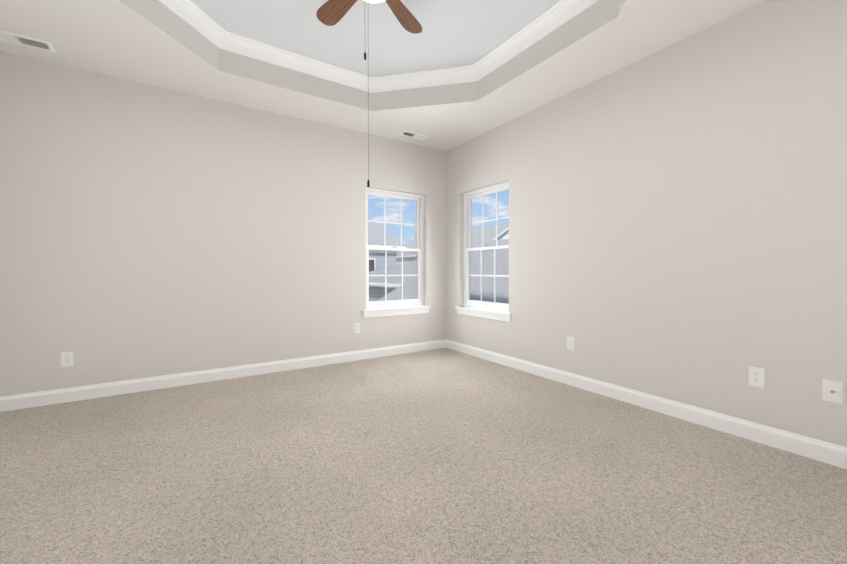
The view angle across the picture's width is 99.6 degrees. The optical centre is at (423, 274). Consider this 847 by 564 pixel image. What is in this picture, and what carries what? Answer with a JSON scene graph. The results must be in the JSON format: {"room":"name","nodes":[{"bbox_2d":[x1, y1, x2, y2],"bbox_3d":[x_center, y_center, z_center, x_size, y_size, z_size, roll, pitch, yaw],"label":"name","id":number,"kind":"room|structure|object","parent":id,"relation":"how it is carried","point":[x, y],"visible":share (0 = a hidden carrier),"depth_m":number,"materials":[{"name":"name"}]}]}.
{"room":"empty bedroom","nodes":[
{"label":"empty bedroom","id":0,"kind":"room"},
{"bbox_2d":[0,51,443,395],"bbox_3d":[-1.580,-0.515,3.875,4.350,3.100,0.160,0,1,-33],"label":"wall","id":1,"kind":"structure","parent":0,"point":[146,230],"depth_m":3.33,"materials":[{"name":"white paint"}]},
{"bbox_2d":[61,351,73,366],"bbox_3d":[-2.916,0.695,2.926,0.074,0.120,0.008,0,1,-33],"label":"electrical outlet","id":2,"kind":"object","parent":1,"relation":"attached to","point":[67,359],"visible":1,"depth_m":2.92,"materials":[{"name":"white plastic"}]},
{"bbox_2d":[0,339,443,411],"bbox_3d":[-1.525,0.979,3.823,4.350,0.114,0.014,0,1,-33],"label":"baseboard","id":3,"kind":"structure","parent":1,"relation":"attached to","point":[41,398],"depth_m":3.38,"materials":[{"name":"white wood"}]},
{"bbox_2d":[354,323,359,332],"bbox_3d":[-0.794,0.646,4.294,0.074,0.120,0.008,0,1,-33],"label":"electrical outlet","id":4,"kind":"object","parent":1,"relation":"attached to","point":[356,327],"visible":1,"depth_m":4.29,"materials":[{"name":"white plastic"}]},
{"bbox_2d":[362,188,430,317],"bbox_3d":[-0.362,-0.273,4.636,0.980,1.598,0.198,0,1,-33],"label":"window","id":5,"kind":"structure","parent":1,"relation":"in","point":[393,307],"depth_m":4.70,"materials":[{"name":"white plastic"}]},
{"bbox_2d":[0,0,765,150],"bbox_3d":[-0.286,-1.894,1.864,4.720,0.420,4.920,0,1,-33],"label":"ceiling","id":6,"kind":"structure","parent":0,"point":[157,43],"depth_m":2.92,"materials":[{"name":"white paint"}]},
{"bbox_2d":[0,30,55,52],"bbox_3d":[-2.915,-1.686,2.572,0.360,0.010,0.150,0,1,-33],"label":"ceiling vent","id":7,"kind":"object","parent":6,"relation":"in","point":[24,40],"visible":1,"depth_m":2.59,"materials":[{"name":"white metal"}]},
{"bbox_2d":[316,0,421,186],"bbox_3d":[-0.341,-1.247,2.130,1.096,1.480,1.118,0,1,-33],"label":"ceiling fan","id":8,"kind":"object","parent":6,"relation":"hanging from","point":[331,12],"visible":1,"depth_m":2.44,"materials":[{"name":"brown wood"}]},
{"bbox_2d":[158,0,598,92],"bbox_3d":[-0.331,-1.931,2.130,2.927,0.111,2.920,0,1,-33],"label":"crown molding","id":9,"kind":"structure","parent":6,"relation":"attached to","point":[191,13],"depth_m":3.15,"materials":[{"name":"white wood"}]},
{"bbox_2d":[399,130,429,139],"bbox_3d":[-0.107,-1.705,4.400,0.360,0.010,0.150,0,1,-33],"label":"ceiling vent","id":10,"kind":"object","parent":6,"relation":"in","point":[414,135],"visible":1,"depth_m":4.39,"materials":[{"name":"white metal"}]},
{"bbox_2d":[0,348,846,563],"bbox_3d":[-0.286,1.115,1.894,4.720,0.120,4.920,0,1,-33],"label":"floor","id":11,"kind":"structure","parent":0,"point":[442,456],"depth_m":1.85,"materials":[{"name":"carpet"}]},
{"bbox_2d":[444,0,846,446],"bbox_3d":[1.617,-0.507,3.105,0.190,3.100,4.920,0,1,-33],"label":"wall","id":12,"kind":"structure","parent":0,"point":[678,220],"depth_m":2.53,"materials":[{"name":"white paint"}]},
{"bbox_2d":[455,181,511,321],"bbox_3d":[0.767,-0.271,4.412,0.198,1.598,0.980,0,1,-33],"label":"window","id":13,"kind":"structure","parent":12,"relation":"in","point":[496,311],"depth_m":4.51,"materials":[{"name":"white plastic"}]},
{"bbox_2d":[567,336,573,349],"bbox_3d":[1.380,0.646,3.358,0.008,0.120,0.074,0,1,-33],"label":"electrical outlet","id":14,"kind":"object","parent":12,"relation":"attached to","point":[570,342],"visible":1,"depth_m":3.35,"materials":[{"name":"white plastic"}]},
{"bbox_2d":[444,339,846,468],"bbox_3d":[1.557,0.986,3.081,0.014,0.114,4.600,0,1,-33],"label":"baseboard","id":15,"kind":"structure","parent":12,"relation":"attached to","point":[821,451],"depth_m":2.55,"materials":[{"name":"white wood"}]},
{"bbox_2d":[749,366,764,387],"bbox_3d":[2.095,0.647,2.249,0.008,0.120,0.074,0,1,-33],"label":"electrical outlet","id":16,"kind":"object","parent":12,"relation":"attached to","point":[756,377],"visible":1,"depth_m":2.25,"materials":[{"name":"white plastic"}]},
{"bbox_2d":[822,379,842,403],"bbox_3d":[2.262,0.649,1.980,0.019,0.120,0.074,0,1,-33],"label":"outlet","id":17,"kind":"object","parent":12,"relation":"attached to","point":[832,391],"visible":1,"depth_m":1.98,"materials":[{"name":"white plastic"}]},
{"label":"outside","id":18,"kind":"structure","parent":0,"visible":0},
{"label":"lawn","id":19,"kind":"structure","parent":18,"visible":0},
{"bbox_2d":[368,222,405,270],"bbox_3d":[-11.251,0.327,18.614,18.900,7.520,8.600,0,1,-33],"label":"house","id":20,"kind":"structure","parent":19,"relation":"on","point":[391,241],"depth_m":19.99,"materials":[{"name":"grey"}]},
{"bbox_2d":[369,260,416,300],"bbox_3d":[0.376,1.672,16.189,6.740,4.880,7.540,0,1,-33],"label":"house","id":21,"kind":"structure","parent":19,"relation":"on","point":[379,291],"depth_m":14.09,"materials":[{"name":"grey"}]},
{"bbox_2d":[377,239,508,309],"bbox_3d":[6.550,1.608,4.582,7.000,5.240,18.300,0,1,-33],"label":"house","id":22,"kind":"structure","parent":19,"relation":"on","point":[499,283],"depth_m":9.18,"materials":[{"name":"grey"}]},
{"bbox_2d":[396,223,508,264],"bbox_3d":[4.095,-0.744,43.612,9.800,9.160,18.800,0,1,-33],"label":"house","id":23,"kind":"structure","parent":19,"relation":"on","point":[477,233],"depth_m":37.62,"materials":[{"name":"white"}]}
]}

